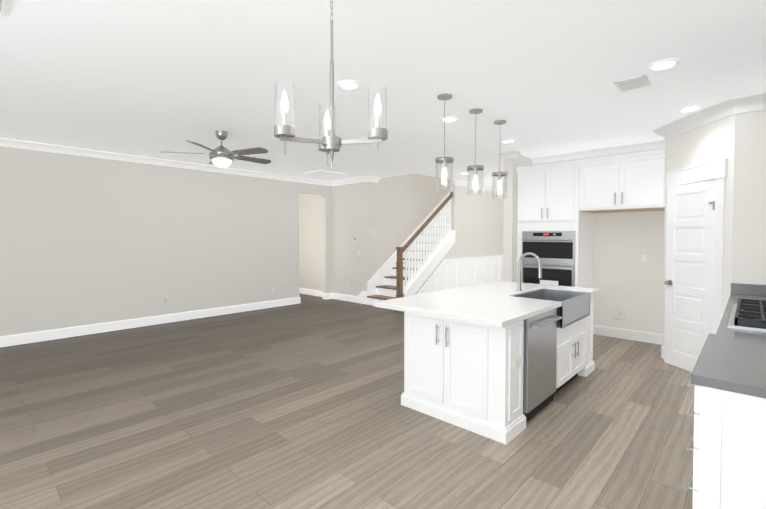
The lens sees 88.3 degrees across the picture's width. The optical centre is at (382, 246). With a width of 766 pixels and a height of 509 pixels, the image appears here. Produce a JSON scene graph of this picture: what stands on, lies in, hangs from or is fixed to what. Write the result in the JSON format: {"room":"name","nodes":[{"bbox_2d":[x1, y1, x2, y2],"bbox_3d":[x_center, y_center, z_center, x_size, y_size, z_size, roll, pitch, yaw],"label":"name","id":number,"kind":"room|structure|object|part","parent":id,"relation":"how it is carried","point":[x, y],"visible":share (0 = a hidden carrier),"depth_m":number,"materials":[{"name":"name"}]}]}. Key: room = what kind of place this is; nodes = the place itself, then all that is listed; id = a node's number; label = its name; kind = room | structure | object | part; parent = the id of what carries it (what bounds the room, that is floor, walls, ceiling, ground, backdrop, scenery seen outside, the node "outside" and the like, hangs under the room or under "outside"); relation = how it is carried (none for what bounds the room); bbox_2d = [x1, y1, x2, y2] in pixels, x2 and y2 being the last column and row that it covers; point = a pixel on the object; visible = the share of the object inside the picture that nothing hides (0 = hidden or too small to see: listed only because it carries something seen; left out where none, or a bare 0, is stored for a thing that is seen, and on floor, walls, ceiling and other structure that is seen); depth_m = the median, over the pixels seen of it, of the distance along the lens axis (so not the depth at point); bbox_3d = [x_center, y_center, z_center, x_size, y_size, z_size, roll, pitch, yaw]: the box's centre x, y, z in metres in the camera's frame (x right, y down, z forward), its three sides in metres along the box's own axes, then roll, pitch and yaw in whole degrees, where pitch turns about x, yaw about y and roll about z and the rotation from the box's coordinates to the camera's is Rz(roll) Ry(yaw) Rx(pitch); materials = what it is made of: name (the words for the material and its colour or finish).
{"room":"kitchen","nodes":[
{"label":"kitchen","id":0,"kind":"room"},
{"bbox_2d":[0,146,325,336],"bbox_3d":[-4.303,-0.059,6.069,0.120,2.743,8.590,1,2,43],"label":"wall","id":1,"kind":"structure","parent":0,"point":[84,240],"depth_m":6.30,"materials":[{"name":"grey paint"}]},
{"bbox_2d":[0,297,300,346],"bbox_3d":[-4.544,1.249,5.829,0.136,0.140,7.866,1,2,43],"label":"baseboard","id":2,"kind":"structure","parent":1,"relation":"attached to","point":[19,339],"depth_m":6.30,"materials":[{"name":"white wood"}]},
{"bbox_2d":[163,298,167,304],"bbox_3d":[-3.679,0.939,6.666,0.010,0.115,0.072,1,2,43],"label":"electrical outlet","id":3,"kind":"object","parent":1,"relation":"attached to","point":[165,301],"visible":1,"depth_m":6.67,"materials":[{"name":"white plastic"}]},
{"bbox_2d":[0,138,330,185],"bbox_3d":[-4.163,-1.382,6.030,0.095,0.095,8.770,1,2,43],"label":"crown molding","id":4,"kind":"structure","parent":1,"relation":"attached to","point":[14,143],"depth_m":6.34,"materials":[{"name":"white"}]},
{"bbox_2d":[322,186,331,292],"bbox_3d":[-1.269,-0.135,9.317,0.120,2.743,0.300,1,2,43],"label":"wall","id":5,"kind":"structure","parent":1,"relation":"attached to","point":[327,241],"depth_m":9.22,"materials":[{"name":"grey paint"}]},
{"bbox_2d":[299,182,363,295],"bbox_3d":[-1.986,-0.154,10.109,4.420,2.743,0.120,1,2,43],"label":"wall","id":6,"kind":"structure","parent":0,"point":[347,221],"depth_m":9.16,"materials":[{"name":"grey paint"}]},
{"bbox_2d":[299,288,366,303],"bbox_3d":[-1.977,1.088,9.914,4.340,0.270,0.196,1,2,43],"label":"baseboard","id":7,"kind":"structure","parent":6,"relation":"attached to","point":[343,297],"depth_m":9.17,"materials":[{"name":"white wood"}]},
{"bbox_2d":[331,176,371,185],"bbox_3d":[-0.718,-1.446,8.748,1.180,0.095,0.095,1,2,43],"label":"crown molding","id":8,"kind":"structure","parent":6,"relation":"attached to","point":[365,178],"depth_m":8.72,"materials":[{"name":"white"}]},
{"bbox_2d":[0,293,694,508],"bbox_3d":[-0.190,1.354,6.441,12.100,0.100,14.700,1,2,43],"label":"floor","id":9,"kind":"structure","parent":0,"point":[296,406],"depth_m":3.00,"materials":[{"name":"brown wood"}]},
{"bbox_2d":[367,192,454,311],"bbox_3d":[1.994,-0.303,10.168,1.067,3.040,5.957,1,2,43],"label":"stairs","id":10,"kind":"structure","parent":9,"relation":"on","point":[431,243],"depth_m":8.44,"materials":[{"name":"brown wood"}]},
{"bbox_3d":[0.964,-0.555,8.409,0.064,1.358,1.837,1,2,43],"label":"handrail","id":11,"kind":"part","parent":10,"relation":"part of","materials":[{"name":"brown wood"}]},
{"bbox_2d":[401,292,598,444],"bbox_3d":[1.248,0.941,3.831,1.032,0.850,2.178,1,2,43],"label":"kitchen island","id":12,"kind":"object","parent":9,"relation":"on","point":[503,362],"depth_m":3.09,"materials":[{"name":"white wood"}]},
{"bbox_2d":[374,281,597,327],"bbox_3d":[1.140,0.495,3.865,1.190,0.040,2.300,1,2,43],"label":"island countertop","id":13,"kind":"structure","parent":12,"relation":"on","point":[496,304],"depth_m":3.42,"materials":[{"name":"white stone"}]},
{"bbox_2d":[516,252,541,290],"bbox_3d":[1.522,0.266,4.083,0.264,0.407,0.106,1,2,43],"label":"faucet","id":14,"kind":"object","parent":13,"relation":"on","point":[529,253],"depth_m":4.11,"materials":[{"name":"silver metal"}]},
{"bbox_2d":[514,288,589,327],"bbox_3d":[1.670,0.595,3.921,0.487,0.232,0.814,1,2,43],"label":"sink","id":15,"kind":"object","parent":13,"relation":"in","point":[575,305],"depth_m":3.93,"materials":[{"name":"silver metal"}]},
{"bbox_2d":[516,160,576,286],"bbox_3d":[2.554,0.066,5.944,0.848,2.500,0.733,1,2,43],"label":"tall cabinet","id":16,"kind":"object","parent":9,"relation":"on","point":[546,231],"visible":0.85,"depth_m":5.68,"materials":[{"name":"white wood"}]},
{"bbox_2d":[575,149,665,287],"bbox_3d":[3.231,0.080,5.315,0.994,2.500,0.727,1,2,43],"label":"cabinet","id":17,"kind":"object","parent":9,"relation":"on","point":[632,182],"visible":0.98,"depth_m":5.13,"materials":[{"name":"white wood"}]},
{"bbox_2d":[685,283,765,508],"bbox_3d":[2.492,0.889,2.470,0.690,1.016,3.061,1,2,43],"label":"kitchen cabinet","id":18,"kind":"object","parent":9,"relation":"on","point":[727,380],"depth_m":1.53,"materials":[{"name":"white wood"}]},
{"bbox_2d":[691,283,765,398],"bbox_3d":[2.502,0.452,2.450,0.662,0.141,3.061,1,2,43],"label":"countertop","id":19,"kind":"structure","parent":18,"relation":"on","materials":[{"name":"grey stone"}]},
{"bbox_2d":[727,298,765,331],"bbox_3d":[2.626,0.452,2.573,0.535,0.058,1.080,1,2,43],"label":"cooktop","id":20,"kind":"object","parent":18,"relation":"in","point":[748,314],"depth_m":2.52,"materials":[{"name":"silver metal"}]},
{"bbox_2d":[0,0,765,188],"bbox_3d":[-0.190,-1.563,6.373,12.100,0.250,14.700,1,2,43],"label":"ceiling","id":21,"kind":"structure","parent":0,"point":[151,78],"depth_m":3.11,"materials":[{"name":"white paint"}]},
{"bbox_2d":[0,0,9,15],"bbox_3d":[-2.179,-1.328,2.078,0.300,0.018,0.300,1,2,43],"label":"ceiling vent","id":22,"kind":"object","parent":21,"relation":"in","point":[4,4],"visible":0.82,"depth_m":2.20,"materials":[{"name":"white"}]},
{"bbox_2d":[162,130,270,178],"bbox_3d":[-1.946,-1.111,4.878,1.310,0.582,1.266,1,2,43],"label":"ceiling fan","id":23,"kind":"object","parent":21,"relation":"hanging from","point":[221,156],"visible":1,"depth_m":4.75,"materials":[{"name":"silver metal"}]},
{"bbox_3d":[-1.976,-1.227,4.833,0.284,0.348,0.284,1,2,43],"label":"motor","id":24,"kind":"part","parent":23,"relation":"part of","materials":[{"name":"silver metal"}]},
{"bbox_2d":[302,170,346,176],"bbox_3d":[-1.194,-1.468,8.011,0.600,0.015,0.680,1,2,43],"label":"trim","id":25,"kind":"structure","parent":21,"relation":"attached to","point":[322,173],"depth_m":7.92,"materials":[{"name":"white paint"}]},
{"bbox_2d":[274,0,387,167],"bbox_3d":[-0.291,-0.871,2.009,0.499,0.928,0.452,1,2,43],"label":"chandelier","id":26,"kind":"object","parent":21,"relation":"hanging from","point":[327,143],"visible":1,"depth_m":2.00,"materials":[{"name":"silver metal"}]},
{"bbox_3d":[-0.291,-0.703,2.013,0.495,0.234,0.448,1,2,43],"label":"glass","id":27,"kind":"part","parent":26,"relation":"part of","materials":[{"name":"clear glass"}]},
{"bbox_2d":[337,80,360,89],"bbox_3d":[-0.290,-1.360,3.338,0.204,0.012,0.204,1,2,43],"label":"recessed light","id":28,"kind":"object","parent":21,"relation":"in","point":[348,84],"visible":0.98,"depth_m":3.32,"materials":[{"name":"white paint"}]},
{"bbox_2d":[435,93,453,190],"bbox_3d":[0.564,-0.944,3.618,0.167,0.858,0.167,1,2,43],"label":"pendant light","id":29,"kind":"object","parent":21,"relation":"hanging from","point":[444,160],"visible":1,"depth_m":3.61,"materials":[{"name":"silver metal"}]},
{"bbox_3d":[0.564,-0.655,3.624,0.161,0.279,0.161,1,2,43],"label":"lamp shade","id":30,"kind":"part","parent":29,"relation":"part of","materials":[{"name":"clear glass"}]},
{"bbox_3d":[0.564,-0.650,3.624,0.043,0.130,0.042,1,2,43],"label":"bulb","id":31,"kind":"part","parent":29,"relation":"part of","materials":[{"name":"white glass"}]},
{"bbox_2d":[440,116,458,121],"bbox_3d":[0.724,-1.383,4.306,0.204,0.012,0.204,1,2,43],"label":"recessed light","id":32,"kind":"object","parent":21,"relation":"in","point":[450,118],"visible":0.9,"depth_m":4.29,"materials":[{"name":"white paint"}]},
{"bbox_2d":[467,108,483,195],"bbox_3d":[0.946,-0.954,4.027,0.167,0.858,0.167,1,2,43],"label":"pendant light","id":33,"kind":"object","parent":21,"relation":"hanging from","point":[475,168],"visible":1,"depth_m":4.02,"materials":[{"name":"silver metal"}]},
{"bbox_3d":[0.946,-0.664,4.034,0.161,0.279,0.161,1,2,43],"label":"lamp shade","id":34,"kind":"part","parent":33,"relation":"part of","materials":[{"name":"clear glass"}]},
{"bbox_3d":[0.946,-0.660,4.034,0.043,0.130,0.042,1,2,43],"label":"bulb","id":35,"kind":"part","parent":33,"relation":"part of","materials":[{"name":"white glass"}]},
{"bbox_2d":[492,120,507,198],"bbox_3d":[1.307,-0.963,4.414,0.167,0.858,0.167,1,2,43],"label":"pendant light","id":36,"kind":"object","parent":21,"relation":"hanging from","point":[499,174],"visible":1,"depth_m":4.41,"materials":[{"name":"silver metal"}]},
{"bbox_3d":[1.307,-0.673,4.421,0.161,0.279,0.161,1,2,43],"label":"lamp shade","id":37,"kind":"part","parent":36,"relation":"part of","materials":[{"name":"clear glass"}]},
{"bbox_3d":[1.307,-0.669,4.421,0.043,0.130,0.042,1,2,43],"label":"bulb","id":38,"kind":"part","parent":36,"relation":"part of","materials":[{"name":"white glass"}]},
{"bbox_2d":[501,139,516,142],"bbox_3d":[1.687,-1.406,5.294,0.204,0.012,0.204,1,2,43],"label":"recessed light","id":39,"kind":"object","parent":21,"relation":"in","point":[509,141],"visible":0.94,"depth_m":5.28,"materials":[{"name":"white paint"}]},
{"bbox_2d":[613,75,652,91],"bbox_3d":[2.099,-1.357,3.310,0.230,0.018,0.280,1,2,43],"label":"ceiling vent","id":40,"kind":"object","parent":21,"relation":"in","point":[638,82],"visible":1,"depth_m":3.29,"materials":[{"name":"white metal"}]},
{"bbox_2d":[647,58,679,70],"bbox_3d":[2.093,-1.351,2.946,0.204,0.012,0.204,1,2,43],"label":"recessed light","id":41,"kind":"object","parent":21,"relation":"in","point":[664,64],"visible":0.98,"depth_m":2.94,"materials":[{"name":"white paint"}]},
{"bbox_2d":[677,105,702,111],"bbox_3d":[3.078,-1.375,3.956,0.204,0.012,0.204,1,2,43],"label":"recessed light","id":42,"kind":"object","parent":21,"relation":"in","point":[691,108],"visible":1,"depth_m":3.94,"materials":[{"name":"white paint"}]},
{"bbox_2d":[364,173,449,296],"bbox_3d":[1.655,-1.595,10.650,0.120,5.600,5.930,1,2,43],"label":"wall","id":43,"kind":"structure","parent":0,"point":[403,206],"depth_m":9.05,"materials":[{"name":"grey paint"}]},
{"bbox_2d":[370,177,380,182],"bbox_3d":[-0.176,-1.441,8.532,0.095,0.095,0.290,1,2,43],"label":"crown molding","id":44,"kind":"structure","parent":43,"relation":"attached to","point":[374,179],"depth_m":8.56,"materials":[{"name":"white"}]},
{"bbox_2d":[367,192,449,304],"bbox_3d":[1.051,-0.438,9.928,0.018,3.320,4.050,1,2,43],"label":"trim","id":45,"kind":"structure","parent":43,"relation":"attached to","point":[378,278],"depth_m":8.94,"materials":[{"name":"white wood"}]},
{"bbox_2d":[450,180,503,258],"bbox_3d":[3.016,-1.594,10.583,0.120,5.600,4.170,1,2,43],"label":"wall","id":46,"kind":"structure","parent":0,"point":[477,223],"depth_m":9.77,"materials":[{"name":"grey paint"}]},
{"bbox_2d":[404,230,502,296],"bbox_3d":[2.396,0.418,9.855,0.032,1.613,5.750,1,2,43],"label":"wainscoting","id":47,"kind":"structure","parent":46,"relation":"attached to","point":[452,273],"depth_m":9.08,"materials":[{"name":"white wood"}]},
{"bbox_2d":[455,180,503,192],"bbox_3d":[3.054,-1.486,10.469,0.095,0.095,4.050,1,2,43],"label":"crown molding","id":48,"kind":"structure","parent":46,"relation":"attached to","point":[465,184],"depth_m":9.66,"materials":[{"name":"white"}]},
{"bbox_2d":[503,154,532,281],"bbox_3d":[2.160,-0.064,6.301,0.140,2.743,0.750,1,2,43],"label":"wall","id":49,"kind":"structure","parent":0,"point":[510,217],"depth_m":6.03,"materials":[{"name":"grey paint"}]},
{"bbox_2d":[533,148,665,333],"bbox_3d":[3.652,-0.046,5.503,3.410,2.743,0.120,1,2,43],"label":"wall","id":50,"kind":"structure","parent":0,"point":[624,276],"depth_m":5.58,"materials":[{"name":"grey paint"}]},
{"bbox_2d":[530,139,665,163],"bbox_3d":[3.125,-1.377,5.817,1.890,0.095,0.095,1,2,43],"label":"crown molding","id":51,"kind":"structure","parent":50,"relation":"attached to","point":[649,145],"depth_m":5.75,"materials":[{"name":"white"}]},
{"bbox_2d":[612,306,629,320],"bbox_3d":[3.423,0.962,5.671,0.220,0.180,0.042,1,2,43],"label":"outlet box","id":52,"kind":"object","parent":50,"relation":"attached to","point":[621,313],"visible":1,"depth_m":5.65,"materials":[{"name":"white plastic"}]},
{"bbox_2d":[593,325,662,346],"bbox_3d":[3.259,1.260,5.346,0.968,0.140,0.690,1,2,43],"label":"baseboard","id":53,"kind":"structure","parent":50,"relation":"attached to","point":[647,337],"depth_m":5.59,"materials":[{"name":"white wood"}]},
{"bbox_2d":[641,254,646,262],"bbox_3d":[3.611,0.170,5.458,0.072,0.115,0.009,1,2,43],"label":"outlet","id":54,"kind":"object","parent":50,"relation":"attached to","point":[643,258],"visible":1,"depth_m":5.46,"materials":[{"name":"white plastic"}]},
{"bbox_2d":[662,114,734,346],"bbox_3d":[3.408,-0.016,4.239,0.120,2.743,0.957,0,1,2],"label":"wall","id":55,"kind":"structure","parent":0,"point":[711,142],"depth_m":3.99,"materials":[{"name":"grey paint"}]},
{"bbox_2d":[661,346,663,358],"bbox_3d":[3.354,1.275,4.712,0.016,0.140,0.075,0,1,2],"label":"baseboard","id":56,"kind":"structure","parent":55,"relation":"attached to","point":[662,352],"depth_m":4.72,"materials":[{"name":"white wood"}]},
{"bbox_2d":[653,102,725,139],"bbox_3d":[3.400,-1.328,4.357,0.755,0.125,0.955,1,2,43],"label":"crown molding","id":57,"kind":"structure","parent":55,"relation":"attached to","point":[715,112],"depth_m":4.19,"materials":[{"name":"white wood"}]},
{"bbox_2d":[664,180,715,371],"bbox_3d":[3.314,0.338,4.260,0.478,2.019,0.414,1,2,43],"label":"pantry door","id":58,"kind":"structure","parent":55,"relation":"in","point":[690,253],"depth_m":4.25,"materials":[{"name":"white wood"}]},
{"bbox_2d":[665,158,728,333],"bbox_3d":[3.392,0.249,4.254,0.154,2.213,0.850,0,1,2],"label":"door frame","id":59,"kind":"structure","parent":55,"relation":"attached to","point":[717,170],"depth_m":3.92,"materials":[{"name":"white wood"}]},
{"bbox_2d":[732,109,765,284],"bbox_3d":[3.604,-0.001,3.592,0.630,2.743,0.120,1,2,43],"label":"wall","id":60,"kind":"structure","parent":0,"point":[749,236],"depth_m":3.67,"materials":[{"name":"grey paint"}]},
{"bbox_2d":[725,92,765,116],"bbox_3d":[3.500,-1.308,3.491,0.687,0.125,0.125,1,2,43],"label":"crown molding","id":61,"kind":"structure","parent":60,"relation":"attached to","point":[725,108],"depth_m":3.64,"materials":[{"name":"white wood"}]},
{"bbox_3d":[4.268,-0.118,8.573,0.120,2.743,5.210,1,2,43],"label":"wall","id":62,"kind":"structure","parent":0,"visible":0},
{"bbox_2d":[495,150,521,158],"bbox_3d":[3.946,-1.433,8.183,0.330,0.095,6.175,1,2,43],"label":"crown molding","id":63,"kind":"structure","parent":62,"relation":"attached to","point":[510,154],"depth_m":5.96,"materials":[{"name":"white"}]}
]}

